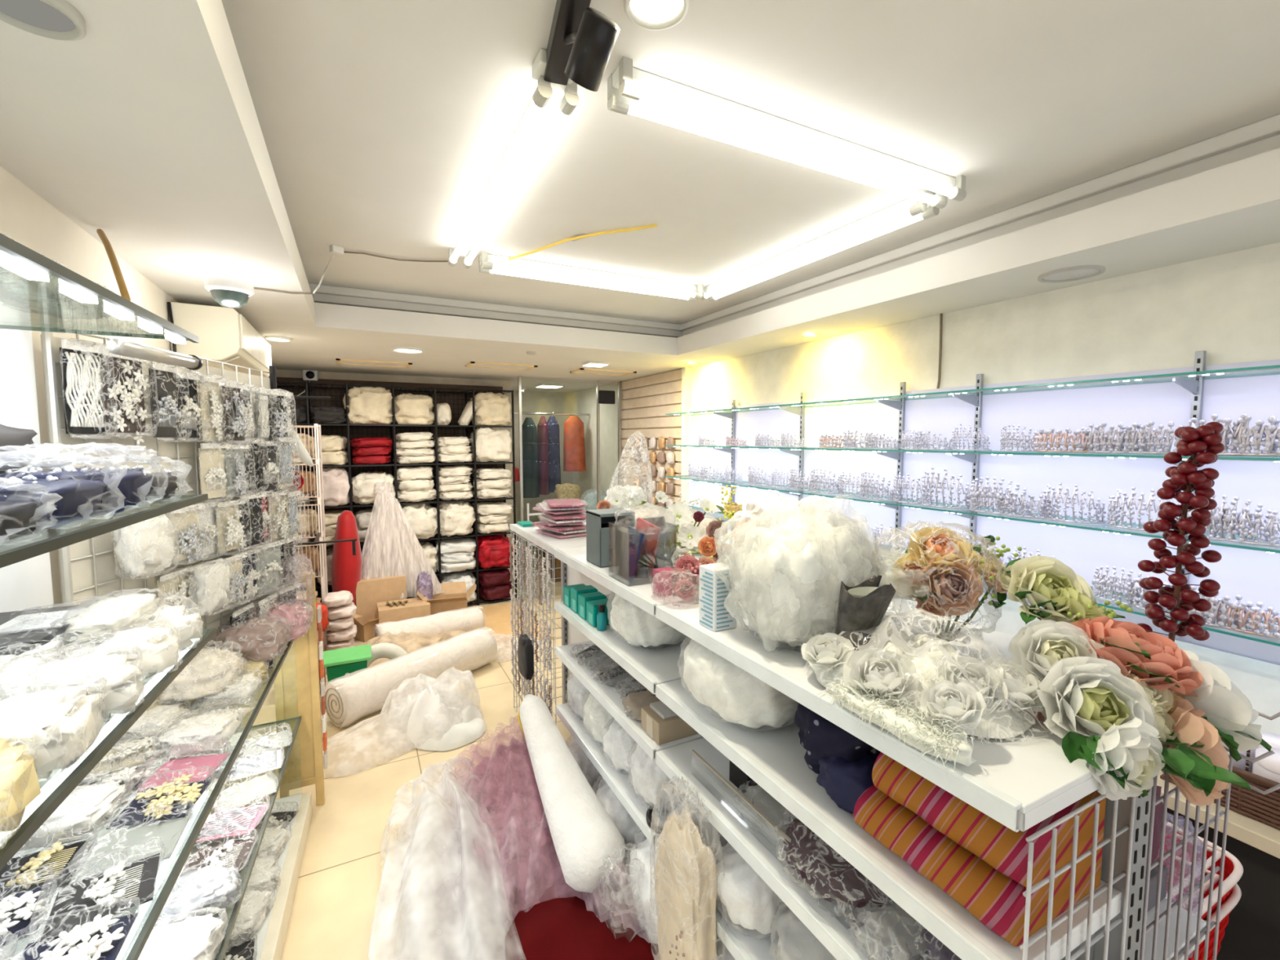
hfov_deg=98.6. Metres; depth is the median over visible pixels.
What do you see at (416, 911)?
heap
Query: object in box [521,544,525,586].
bead strand
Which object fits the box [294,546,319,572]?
cloth bundle
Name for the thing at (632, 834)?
bag
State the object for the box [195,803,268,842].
pack
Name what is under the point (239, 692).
pack
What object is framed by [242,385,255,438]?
pack
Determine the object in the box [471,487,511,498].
folded cloth
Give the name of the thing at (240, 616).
pack
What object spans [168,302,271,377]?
air conditioner
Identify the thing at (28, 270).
led light
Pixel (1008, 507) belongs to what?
tiara
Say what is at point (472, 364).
ceiling hatch
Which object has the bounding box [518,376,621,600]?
glass screen
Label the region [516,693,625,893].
roll
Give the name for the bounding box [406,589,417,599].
cloth bundle
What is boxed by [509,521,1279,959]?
shelving
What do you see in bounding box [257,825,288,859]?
pack
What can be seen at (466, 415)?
cloth bundle
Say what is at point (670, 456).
card
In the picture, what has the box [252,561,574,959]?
floor
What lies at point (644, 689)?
packet
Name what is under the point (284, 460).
pack
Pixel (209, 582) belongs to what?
pack
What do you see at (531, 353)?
recessed light
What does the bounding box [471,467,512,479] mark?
folded cloth
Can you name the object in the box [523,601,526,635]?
bead strand
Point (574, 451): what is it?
garment
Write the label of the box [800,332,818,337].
recessed light
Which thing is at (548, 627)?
bead strand
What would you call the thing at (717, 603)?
carton
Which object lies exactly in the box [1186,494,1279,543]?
tiara
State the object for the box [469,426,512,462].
cloth bundle
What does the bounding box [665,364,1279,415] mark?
glass shelf
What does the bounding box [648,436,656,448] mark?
card
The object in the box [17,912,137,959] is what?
pack
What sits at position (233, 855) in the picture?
pack
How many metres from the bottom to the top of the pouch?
0.054 m
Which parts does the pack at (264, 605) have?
hair flower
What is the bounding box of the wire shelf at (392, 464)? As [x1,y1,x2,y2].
[292,461,513,467]
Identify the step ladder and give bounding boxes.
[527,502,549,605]
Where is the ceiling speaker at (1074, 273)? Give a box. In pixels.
[1037,265,1105,283]
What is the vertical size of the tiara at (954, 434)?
0.121 m
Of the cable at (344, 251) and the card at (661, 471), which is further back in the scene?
the card at (661, 471)
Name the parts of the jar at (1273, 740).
lid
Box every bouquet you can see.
[596,488,667,511]
[664,492,718,567]
[666,551,715,599]
[697,484,765,566]
[891,527,1022,643]
[996,555,1133,624]
[1008,616,1271,806]
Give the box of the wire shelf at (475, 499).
[284,496,513,510]
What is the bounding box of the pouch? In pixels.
[622,690,660,720]
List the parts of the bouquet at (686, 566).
flower, flower, flower, flower, flower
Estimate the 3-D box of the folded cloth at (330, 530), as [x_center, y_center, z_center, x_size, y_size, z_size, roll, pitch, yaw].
[-2.789,0.424,5.006,0.267,0.113,0.464,-2,5,-20]
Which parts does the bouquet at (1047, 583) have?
flower, flower, flower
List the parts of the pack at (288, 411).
hair flower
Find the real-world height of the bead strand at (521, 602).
0.216 m
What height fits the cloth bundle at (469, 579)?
0.292 m
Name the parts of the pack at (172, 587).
hair flower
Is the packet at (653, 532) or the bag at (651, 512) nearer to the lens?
the packet at (653, 532)
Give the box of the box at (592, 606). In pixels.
[586,598,612,626]
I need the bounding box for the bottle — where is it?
[596,604,606,631]
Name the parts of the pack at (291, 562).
hair flower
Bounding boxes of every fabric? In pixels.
[360,481,444,599]
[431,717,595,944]
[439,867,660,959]
[654,805,718,959]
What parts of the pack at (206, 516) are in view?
hair flower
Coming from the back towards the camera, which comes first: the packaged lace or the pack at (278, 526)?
the pack at (278, 526)
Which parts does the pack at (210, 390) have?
hair flower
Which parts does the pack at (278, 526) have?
hair flower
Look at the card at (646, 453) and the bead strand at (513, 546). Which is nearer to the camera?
the bead strand at (513, 546)
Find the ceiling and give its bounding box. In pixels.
[0,0,1279,392]
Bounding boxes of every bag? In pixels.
[157,648,244,704]
[210,617,288,662]
[248,600,309,641]
[517,634,533,679]
[567,674,590,719]
[568,739,602,793]
[583,693,614,743]
[595,777,646,872]
[602,719,637,772]
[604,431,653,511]
[609,593,686,647]
[628,838,657,944]
[631,744,685,811]
[632,506,665,528]
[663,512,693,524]
[670,796,728,859]
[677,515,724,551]
[683,639,798,728]
[716,934,735,959]
[775,908,836,959]
[834,574,895,652]
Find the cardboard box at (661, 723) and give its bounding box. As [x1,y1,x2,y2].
[641,700,697,744]
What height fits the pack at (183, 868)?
0.041 m
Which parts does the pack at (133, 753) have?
hair flower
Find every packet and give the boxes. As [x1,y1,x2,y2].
[316,604,321,622]
[317,622,322,641]
[318,640,323,660]
[319,658,324,678]
[320,676,324,696]
[320,694,325,715]
[321,712,326,733]
[322,730,327,751]
[323,747,328,768]
[416,571,433,599]
[517,520,533,526]
[531,521,586,531]
[533,506,586,515]
[536,528,586,538]
[537,526,586,534]
[538,502,580,511]
[538,514,586,524]
[542,518,583,526]
[543,511,586,519]
[546,498,585,507]
[575,644,602,660]
[582,650,609,667]
[593,657,618,672]
[596,666,626,680]
[608,671,635,689]
[620,681,646,693]
[624,525,644,583]
[626,688,648,696]
[634,533,648,577]
[635,517,661,579]
[636,515,667,567]
[652,531,666,573]
[653,567,675,596]
[742,784,797,833]
[782,818,890,918]
[852,898,926,959]
[920,928,961,959]
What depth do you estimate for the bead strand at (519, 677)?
3.00 m
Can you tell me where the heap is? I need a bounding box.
[368,755,522,959]
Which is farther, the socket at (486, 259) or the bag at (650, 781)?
the socket at (486, 259)
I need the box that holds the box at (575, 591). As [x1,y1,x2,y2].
[570,585,597,613]
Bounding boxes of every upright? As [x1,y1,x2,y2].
[712,399,735,528]
[778,391,804,514]
[874,382,906,553]
[947,373,983,545]
[1160,350,1206,636]
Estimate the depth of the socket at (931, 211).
1.97 m
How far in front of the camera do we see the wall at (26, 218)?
1.47 m
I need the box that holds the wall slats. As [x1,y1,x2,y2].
[621,368,681,512]
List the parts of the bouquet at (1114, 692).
flower, flower, flower, flower, flower, flower, flower, flower, flower, flower, flower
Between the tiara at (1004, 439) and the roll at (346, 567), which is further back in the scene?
the roll at (346, 567)
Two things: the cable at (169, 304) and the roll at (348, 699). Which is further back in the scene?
the roll at (348, 699)
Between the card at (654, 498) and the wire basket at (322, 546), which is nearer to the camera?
the wire basket at (322, 546)
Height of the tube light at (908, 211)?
0.075 m
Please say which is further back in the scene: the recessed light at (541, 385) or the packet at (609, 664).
the recessed light at (541, 385)
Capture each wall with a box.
[0,165,178,607]
[268,369,514,588]
[511,390,573,563]
[572,242,1279,501]
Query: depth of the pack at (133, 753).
1.39 m
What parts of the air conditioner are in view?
panel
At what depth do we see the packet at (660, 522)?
1.91 m
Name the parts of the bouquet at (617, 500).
flower, flower, flower, flower, flower, flower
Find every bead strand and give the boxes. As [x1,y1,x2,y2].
[508,536,512,581]
[509,588,513,631]
[510,637,514,675]
[511,537,515,579]
[512,591,516,635]
[513,641,517,686]
[515,540,519,577]
[515,595,519,639]
[516,645,521,693]
[518,542,523,591]
[519,598,523,634]
[520,674,524,694]
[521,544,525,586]
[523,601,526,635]
[524,679,527,697]
[525,546,529,594]
[526,604,530,638]
[527,679,531,693]
[528,549,533,599]
[529,608,534,653]
[531,671,535,695]
[533,551,537,599]
[533,612,538,662]
[534,668,538,696]
[537,554,542,604]
[537,616,542,656]
[538,673,543,699]
[541,557,546,604]
[542,620,546,670]
[542,679,547,706]
[546,560,551,613]
[546,625,551,669]
[547,684,552,715]
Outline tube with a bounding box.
[288,426,313,466]
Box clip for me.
[328,244,343,255]
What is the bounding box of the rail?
[514,411,589,415]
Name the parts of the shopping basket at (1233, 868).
handle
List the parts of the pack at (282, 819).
hair flower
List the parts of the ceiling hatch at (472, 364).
panel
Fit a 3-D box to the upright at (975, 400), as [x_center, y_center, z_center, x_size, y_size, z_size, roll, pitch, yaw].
[1.500,0.009,2.556,0.199,1.000,0.024,-2,5,-27]
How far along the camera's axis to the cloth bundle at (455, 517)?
5.29 m
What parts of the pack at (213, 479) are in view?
hair flower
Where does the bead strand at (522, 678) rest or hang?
hanging from the shelving at (1020, 784)
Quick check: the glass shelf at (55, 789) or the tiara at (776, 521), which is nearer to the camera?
the glass shelf at (55, 789)
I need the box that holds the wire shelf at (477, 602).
[467,597,515,605]
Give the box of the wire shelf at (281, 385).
[276,381,511,394]
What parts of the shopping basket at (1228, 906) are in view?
handle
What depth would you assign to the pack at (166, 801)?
1.21 m
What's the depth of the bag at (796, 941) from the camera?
1.16 m
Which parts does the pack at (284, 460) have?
hair flower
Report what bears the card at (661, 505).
attached to the wall slats
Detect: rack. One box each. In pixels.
[40,331,286,648]
[276,377,516,605]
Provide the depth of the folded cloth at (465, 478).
5.27 m
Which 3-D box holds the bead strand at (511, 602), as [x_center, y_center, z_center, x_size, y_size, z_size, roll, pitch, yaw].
[-0.724,0.734,3.105,0.020,0.240,0.034,-2,5,-27]
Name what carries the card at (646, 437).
attached to the wall slats
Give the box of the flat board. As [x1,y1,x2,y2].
[479,601,555,642]
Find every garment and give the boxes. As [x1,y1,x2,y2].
[515,466,519,481]
[521,414,539,497]
[537,410,549,494]
[546,410,560,493]
[563,410,586,471]
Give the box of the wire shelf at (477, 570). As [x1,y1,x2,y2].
[296,565,513,591]
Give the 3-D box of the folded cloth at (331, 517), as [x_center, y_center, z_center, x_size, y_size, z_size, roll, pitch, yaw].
[-2.783,0.335,4.999,0.286,0.105,0.465,-3,5,-33]
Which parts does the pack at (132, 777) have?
hair flower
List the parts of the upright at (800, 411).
post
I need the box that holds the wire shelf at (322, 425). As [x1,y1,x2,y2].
[291,423,512,427]
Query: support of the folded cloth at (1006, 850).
on the folded cloth at (997, 900)
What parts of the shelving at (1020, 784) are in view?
price rail, post, price rail, price rail, price rail, price rail, price rail, price rail, price rail, price rail, panel, price rail, post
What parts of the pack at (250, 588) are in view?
hair flower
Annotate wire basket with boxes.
[283,462,322,497]
[284,499,324,538]
[284,536,325,577]
[289,425,320,460]
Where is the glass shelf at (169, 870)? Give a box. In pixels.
[0,641,288,959]
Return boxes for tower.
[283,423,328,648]
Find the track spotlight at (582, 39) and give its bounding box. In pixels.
[543,0,619,91]
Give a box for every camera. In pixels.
[192,262,262,307]
[302,369,318,381]
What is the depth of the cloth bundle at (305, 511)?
4.12 m
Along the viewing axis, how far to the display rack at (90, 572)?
1.54 m
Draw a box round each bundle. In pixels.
[281,470,316,495]
[284,493,310,508]
[284,508,318,534]
[286,403,310,423]
[286,582,306,587]
[291,433,315,457]
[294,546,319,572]
[304,603,328,631]
[309,405,346,423]
[313,466,350,506]
[316,547,333,585]
[317,586,332,602]
[342,386,395,424]
[351,471,395,504]
[377,666,484,749]
[394,393,434,425]
[400,501,437,538]
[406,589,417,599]
[419,541,438,573]
[432,402,451,425]
[435,499,475,537]
[436,570,476,602]
[457,400,477,425]
[469,391,511,426]
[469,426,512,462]
[473,534,513,568]
[554,483,581,501]
[581,492,606,515]
[715,842,789,934]
[734,511,875,646]
[794,702,880,813]
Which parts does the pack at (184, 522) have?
hair flower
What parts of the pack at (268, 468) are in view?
hair flower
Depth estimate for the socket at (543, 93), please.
1.29 m
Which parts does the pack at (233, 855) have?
hair flower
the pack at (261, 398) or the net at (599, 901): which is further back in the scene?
the pack at (261, 398)
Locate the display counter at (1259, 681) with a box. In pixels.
[722,529,1279,767]
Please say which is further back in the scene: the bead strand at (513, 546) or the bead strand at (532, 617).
the bead strand at (513, 546)
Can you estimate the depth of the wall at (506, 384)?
5.53 m
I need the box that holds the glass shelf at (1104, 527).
[665,475,1279,553]
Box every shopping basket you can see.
[1155,821,1243,920]
[1174,854,1241,959]
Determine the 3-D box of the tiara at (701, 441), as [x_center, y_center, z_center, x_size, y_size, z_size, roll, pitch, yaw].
[0.513,-0.312,4.357,0.094,0.078,0.183,-2,5,-23]
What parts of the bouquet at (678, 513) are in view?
flower, flower, flower, stem, flower, flower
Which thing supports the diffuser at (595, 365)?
attached to the recessed light at (589, 363)
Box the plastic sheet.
[322,710,416,777]
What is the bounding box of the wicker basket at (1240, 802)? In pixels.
[1160,749,1279,829]
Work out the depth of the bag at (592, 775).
2.24 m
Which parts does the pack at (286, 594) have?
hair flower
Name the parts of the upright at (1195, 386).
post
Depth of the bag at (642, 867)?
1.68 m
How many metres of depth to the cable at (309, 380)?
4.82 m
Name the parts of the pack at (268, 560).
hair flower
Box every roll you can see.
[0,423,37,474]
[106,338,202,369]
[324,629,497,727]
[331,510,362,605]
[374,607,484,645]
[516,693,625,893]
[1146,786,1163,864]
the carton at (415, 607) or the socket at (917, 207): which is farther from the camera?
the carton at (415, 607)
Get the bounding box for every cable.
[96,228,130,301]
[167,302,176,352]
[253,287,313,293]
[287,379,311,403]
[312,254,333,293]
[343,251,448,262]
[507,223,657,260]
[936,313,942,388]
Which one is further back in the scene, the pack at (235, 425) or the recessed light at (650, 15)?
the pack at (235, 425)
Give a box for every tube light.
[448,75,578,268]
[478,251,702,301]
[607,56,966,208]
[699,188,939,302]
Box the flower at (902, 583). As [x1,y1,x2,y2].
[863,546,938,599]
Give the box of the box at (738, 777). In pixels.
[728,760,757,792]
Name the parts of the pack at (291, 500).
hair flower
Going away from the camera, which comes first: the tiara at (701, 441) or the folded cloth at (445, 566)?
the tiara at (701, 441)
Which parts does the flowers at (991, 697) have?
flower, flower, flower, flower, flower, flower, flower, flower, flower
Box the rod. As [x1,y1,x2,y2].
[290,395,330,399]
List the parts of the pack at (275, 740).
hair flower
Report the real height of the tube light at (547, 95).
0.075 m
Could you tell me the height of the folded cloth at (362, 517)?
0.151 m
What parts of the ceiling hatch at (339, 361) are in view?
panel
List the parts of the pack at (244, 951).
hair flower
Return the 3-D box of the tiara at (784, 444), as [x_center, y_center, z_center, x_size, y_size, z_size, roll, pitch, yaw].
[0.954,-0.255,3.492,0.104,0.093,0.203,-1,4,-17]
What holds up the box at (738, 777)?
on the shelving at (1020, 784)
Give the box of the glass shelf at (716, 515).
[665,505,1279,646]
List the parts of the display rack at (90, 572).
post, post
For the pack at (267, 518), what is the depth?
2.15 m
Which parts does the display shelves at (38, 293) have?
panel, board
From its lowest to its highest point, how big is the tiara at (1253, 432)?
0.121 m
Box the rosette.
[288,471,303,489]
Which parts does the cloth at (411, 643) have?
cloth coil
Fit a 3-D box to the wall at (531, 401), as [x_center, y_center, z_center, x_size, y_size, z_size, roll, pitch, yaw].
[-1.427,-0.158,7.314,1.300,2.520,0.100,-2,5,-27]
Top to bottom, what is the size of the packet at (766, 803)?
0.056 m
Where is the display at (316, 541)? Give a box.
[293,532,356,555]
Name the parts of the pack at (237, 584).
hair flower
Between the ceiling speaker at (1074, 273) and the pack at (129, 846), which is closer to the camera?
the pack at (129, 846)
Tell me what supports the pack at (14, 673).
on the display shelves at (38, 293)
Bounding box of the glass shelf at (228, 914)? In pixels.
[184,716,298,958]
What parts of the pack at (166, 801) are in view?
hair flower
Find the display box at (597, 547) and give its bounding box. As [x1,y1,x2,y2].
[586,507,635,568]
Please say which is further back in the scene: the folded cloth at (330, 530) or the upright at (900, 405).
the folded cloth at (330, 530)
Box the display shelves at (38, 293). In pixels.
[0,233,312,959]
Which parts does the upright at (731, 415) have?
post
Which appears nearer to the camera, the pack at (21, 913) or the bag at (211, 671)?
the pack at (21, 913)
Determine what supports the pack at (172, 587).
hanging from the display rack at (90, 572)
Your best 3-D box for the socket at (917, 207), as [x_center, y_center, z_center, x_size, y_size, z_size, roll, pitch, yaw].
[0.986,-0.981,1.948,0.035,0.075,0.047,-2,5,-27]
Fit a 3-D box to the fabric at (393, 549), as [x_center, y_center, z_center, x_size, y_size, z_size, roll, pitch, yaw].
[-2.172,0.527,4.936,0.750,1.031,0.261,-2,5,-27]
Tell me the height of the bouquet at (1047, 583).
0.226 m
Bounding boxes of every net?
[459,791,555,932]
[586,865,652,942]
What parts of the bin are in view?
lid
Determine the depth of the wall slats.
5.36 m
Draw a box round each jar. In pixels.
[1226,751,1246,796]
[1248,731,1279,773]
[1249,747,1279,820]
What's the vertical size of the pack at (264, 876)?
0.067 m
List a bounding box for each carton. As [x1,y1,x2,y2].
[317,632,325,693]
[352,612,380,642]
[355,574,406,624]
[376,596,431,624]
[416,581,475,614]
[698,562,737,631]
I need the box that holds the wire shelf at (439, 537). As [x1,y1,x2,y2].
[311,528,513,548]
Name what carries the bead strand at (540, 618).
hanging from the shelving at (1020, 784)
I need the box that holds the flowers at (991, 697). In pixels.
[800,608,1050,743]
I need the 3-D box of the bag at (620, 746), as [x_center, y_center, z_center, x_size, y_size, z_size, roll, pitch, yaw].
[-0.022,0.943,2.000,0.237,0.189,0.215,-2,5,-27]
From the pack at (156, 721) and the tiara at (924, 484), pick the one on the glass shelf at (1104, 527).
the tiara at (924, 484)
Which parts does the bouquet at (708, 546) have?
flower, flower, flower, stem, flower, flower, flower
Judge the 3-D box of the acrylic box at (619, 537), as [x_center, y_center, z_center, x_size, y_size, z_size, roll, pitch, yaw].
[0.006,0.244,1.893,0.180,0.189,0.160,-2,5,-27]
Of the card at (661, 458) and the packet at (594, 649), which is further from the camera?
the card at (661, 458)
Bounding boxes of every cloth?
[284,533,311,547]
[292,459,312,464]
[296,590,317,602]
[301,597,321,605]
[312,449,347,465]
[313,435,346,451]
[314,524,336,535]
[315,534,334,546]
[316,509,343,525]
[322,590,353,608]
[324,638,355,650]
[325,615,354,631]
[325,630,467,671]
[326,624,356,642]
[327,601,356,619]
[350,437,392,448]
[351,446,392,456]
[352,454,391,464]
[352,507,374,528]
[356,526,370,542]
[392,440,435,448]
[392,454,435,463]
[393,466,434,480]
[395,431,433,441]
[395,448,435,455]
[397,479,434,491]
[397,488,436,502]
[417,718,486,751]
[433,436,470,446]
[433,444,471,454]
[434,475,470,484]
[435,464,472,476]
[435,537,475,553]
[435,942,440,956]
[436,557,475,573]
[437,453,472,462]
[437,551,475,562]
[438,482,472,492]
[439,490,472,500]
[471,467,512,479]
[471,478,512,488]
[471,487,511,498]
[471,502,513,515]
[471,566,511,586]
[474,512,511,524]
[474,521,509,533]
[475,581,511,599]
[492,633,542,662]
[853,784,1102,946]
[871,751,1106,887]
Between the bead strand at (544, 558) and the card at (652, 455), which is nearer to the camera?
the bead strand at (544, 558)
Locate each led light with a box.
[0,257,48,281]
[58,285,97,303]
[103,306,134,320]
[137,321,163,333]
[164,333,186,344]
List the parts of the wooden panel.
rail, panel, rail, long rail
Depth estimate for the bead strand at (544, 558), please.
2.53 m
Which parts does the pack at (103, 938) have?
hair flower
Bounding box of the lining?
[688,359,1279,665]
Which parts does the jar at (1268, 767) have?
lid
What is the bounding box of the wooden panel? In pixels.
[274,570,324,805]
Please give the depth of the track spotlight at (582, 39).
1.02 m
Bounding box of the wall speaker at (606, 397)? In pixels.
[598,390,614,404]
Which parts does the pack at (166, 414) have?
hair flower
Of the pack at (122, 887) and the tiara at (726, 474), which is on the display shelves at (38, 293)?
the pack at (122, 887)
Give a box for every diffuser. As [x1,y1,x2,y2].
[0,0,75,31]
[395,349,421,351]
[536,385,562,388]
[582,363,607,367]
[629,0,684,23]
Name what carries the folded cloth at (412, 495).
in the rack at (457, 396)
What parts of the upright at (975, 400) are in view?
post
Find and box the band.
[645,805,662,834]
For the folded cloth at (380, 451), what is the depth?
4.94 m
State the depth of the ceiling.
1.54 m
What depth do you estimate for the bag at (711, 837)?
1.48 m
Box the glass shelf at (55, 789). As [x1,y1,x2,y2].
[0,629,208,846]
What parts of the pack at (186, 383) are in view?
hair flower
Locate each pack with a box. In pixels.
[0,465,151,515]
[0,475,108,532]
[0,501,43,542]
[0,632,81,662]
[0,654,45,697]
[0,686,108,779]
[0,737,40,831]
[0,836,97,898]
[0,880,53,946]
[0,949,16,959]
[13,650,144,722]
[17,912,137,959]
[19,781,128,849]
[40,853,159,942]
[57,623,178,680]
[59,338,106,434]
[59,593,159,644]
[75,814,191,881]
[77,764,151,798]
[90,735,166,773]
[99,346,150,444]
[106,773,213,829]
[111,514,175,579]
[113,704,190,746]
[133,752,230,792]
[137,912,225,959]
[142,604,203,651]
[143,468,177,501]
[146,697,198,711]
[148,362,182,437]
[152,861,239,928]
[155,712,240,758]
[157,565,192,613]
[168,503,213,564]
[175,372,201,437]
[177,863,185,878]
[179,837,256,876]
[187,558,231,616]
[191,500,220,559]
[192,673,262,711]
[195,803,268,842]
[198,374,226,441]
[198,442,229,498]
[199,706,254,720]
[210,785,224,810]
[214,937,254,959]
[215,499,246,553]
[217,773,276,809]
[217,889,271,947]
[219,552,248,608]
[222,381,249,440]
[224,444,248,494]
[226,760,235,777]
[228,602,253,626]
[229,749,280,782]
[231,438,262,490]
[231,547,262,602]
[238,491,266,548]
[238,660,269,684]
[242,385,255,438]
[242,729,289,758]
[245,853,279,892]
[250,490,271,538]
[254,387,273,441]
[254,539,284,593]
[254,592,277,617]
[257,440,279,491]
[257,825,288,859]
[264,658,273,669]
[266,810,297,828]
[267,389,290,451]
[267,489,288,541]
[275,437,295,488]
[276,582,304,606]
[279,534,299,585]
[282,444,296,489]
[285,393,293,437]
[285,490,302,537]
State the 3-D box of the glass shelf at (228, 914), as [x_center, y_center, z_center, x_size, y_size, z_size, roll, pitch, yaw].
[-1.094,1.118,1.194,0.407,0.008,2.470,-2,5,-27]
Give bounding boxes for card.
[633,436,639,448]
[633,450,639,462]
[633,464,639,475]
[633,477,639,486]
[640,465,648,476]
[641,436,648,448]
[641,451,648,462]
[641,479,648,489]
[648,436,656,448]
[648,451,656,463]
[648,480,656,492]
[648,495,656,505]
[649,465,656,477]
[657,436,665,448]
[657,451,665,464]
[657,466,665,479]
[657,481,664,492]
[657,502,665,508]
[666,436,674,449]
[666,451,674,464]
[666,466,674,479]
[666,482,674,495]
[666,498,674,510]
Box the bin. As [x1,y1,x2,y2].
[322,644,371,683]
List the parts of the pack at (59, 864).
hair flower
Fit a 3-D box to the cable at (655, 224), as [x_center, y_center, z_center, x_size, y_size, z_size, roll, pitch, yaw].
[-0.359,-1.044,2.445,0.964,0.011,0.072,3,5,31]
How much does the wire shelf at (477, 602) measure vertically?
0.017 m
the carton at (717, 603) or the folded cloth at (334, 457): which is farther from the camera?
the folded cloth at (334, 457)
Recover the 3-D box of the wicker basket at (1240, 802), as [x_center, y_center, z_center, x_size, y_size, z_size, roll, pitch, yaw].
[1.719,0.832,1.535,0.293,0.132,0.454,-2,5,-27]
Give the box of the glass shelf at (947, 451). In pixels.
[665,444,1279,462]
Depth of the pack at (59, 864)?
1.04 m
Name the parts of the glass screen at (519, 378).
frame post, frame post, frame post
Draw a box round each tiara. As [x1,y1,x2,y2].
[688,463,701,478]
[697,435,715,445]
[700,466,724,480]
[724,466,743,482]
[725,435,748,446]
[747,466,771,485]
[755,433,781,446]
[771,469,793,488]
[772,509,791,526]
[780,432,806,447]
[789,468,816,491]
[809,468,844,493]
[818,434,858,448]
[837,519,867,545]
[838,471,869,497]
[842,429,878,448]
[859,471,897,500]
[866,432,901,448]
[872,523,910,555]
[893,472,933,504]
[900,429,930,449]
[914,430,955,449]
[920,466,978,509]
[951,423,991,450]
[961,536,1011,567]
[968,476,1034,515]
[996,488,1062,519]
[1000,424,1039,452]
[1010,546,1054,560]
[1032,427,1115,453]
[1040,482,1106,524]
[1078,422,1166,453]
[1091,565,1150,607]
[1106,486,1181,532]
[1115,421,1205,454]
[1125,577,1216,619]
[1163,582,1279,632]
[1184,413,1279,456]
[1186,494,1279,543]
[1194,596,1279,639]
[1206,507,1279,547]
[1219,415,1279,457]
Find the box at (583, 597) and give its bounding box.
[577,591,606,620]
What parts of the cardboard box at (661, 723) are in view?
lid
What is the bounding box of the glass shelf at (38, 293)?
[0,249,187,340]
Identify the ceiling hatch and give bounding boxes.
[335,358,412,368]
[465,361,537,370]
[569,368,636,376]
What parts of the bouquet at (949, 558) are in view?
flower, flower, flower, flower, stem, flower, flower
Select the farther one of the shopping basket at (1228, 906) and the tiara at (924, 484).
the tiara at (924, 484)
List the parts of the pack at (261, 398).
hair flower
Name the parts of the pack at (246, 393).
hair flower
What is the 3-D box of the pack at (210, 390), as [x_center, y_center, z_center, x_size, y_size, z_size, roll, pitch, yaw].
[-1.420,-0.233,1.833,0.076,0.231,0.127,-1,4,-8]
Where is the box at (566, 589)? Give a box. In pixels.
[563,583,586,607]
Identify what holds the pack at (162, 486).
on the display shelves at (38, 293)
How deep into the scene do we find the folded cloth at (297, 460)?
4.67 m
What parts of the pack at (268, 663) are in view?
hair flower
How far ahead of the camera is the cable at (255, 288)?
2.31 m
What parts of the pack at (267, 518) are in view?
hair flower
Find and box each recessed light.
[0,0,86,40]
[264,335,292,342]
[390,346,425,353]
[526,351,536,355]
[533,383,564,388]
[581,360,609,367]
[623,0,689,30]
[687,361,699,365]
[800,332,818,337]
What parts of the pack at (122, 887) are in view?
hair flower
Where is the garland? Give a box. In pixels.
[1137,422,1225,641]
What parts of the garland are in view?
stem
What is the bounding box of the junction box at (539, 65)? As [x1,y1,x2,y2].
[532,48,573,84]
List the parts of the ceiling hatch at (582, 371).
panel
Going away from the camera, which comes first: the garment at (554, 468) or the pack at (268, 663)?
the pack at (268, 663)
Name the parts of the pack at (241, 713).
hair flower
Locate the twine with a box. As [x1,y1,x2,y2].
[386,600,408,607]
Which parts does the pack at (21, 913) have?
hair flower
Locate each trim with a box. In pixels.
[308,114,1279,337]
[680,367,691,505]
[816,675,977,776]
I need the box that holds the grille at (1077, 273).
[1042,268,1099,280]
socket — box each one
[448,247,457,266]
[462,250,471,268]
[478,255,489,273]
[481,251,493,270]
[533,75,552,108]
[559,81,578,115]
[607,73,630,115]
[618,56,642,100]
[686,296,696,301]
[693,284,702,298]
[699,285,708,300]
[708,294,717,302]
[909,188,927,216]
[921,192,939,219]
[929,192,947,208]
[948,174,966,201]
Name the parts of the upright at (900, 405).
post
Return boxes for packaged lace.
[0,603,93,657]
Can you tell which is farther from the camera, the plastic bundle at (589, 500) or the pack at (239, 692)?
the plastic bundle at (589, 500)
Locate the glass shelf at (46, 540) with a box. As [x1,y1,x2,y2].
[0,494,198,552]
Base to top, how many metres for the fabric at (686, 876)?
0.609 m
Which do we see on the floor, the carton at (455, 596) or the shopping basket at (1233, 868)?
the carton at (455, 596)
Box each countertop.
[1156,766,1279,858]
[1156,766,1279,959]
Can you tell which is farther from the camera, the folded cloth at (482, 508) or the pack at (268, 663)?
the folded cloth at (482, 508)
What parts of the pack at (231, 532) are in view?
hair flower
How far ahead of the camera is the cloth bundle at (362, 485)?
4.92 m
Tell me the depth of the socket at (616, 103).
1.33 m
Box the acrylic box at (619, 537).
[608,522,676,586]

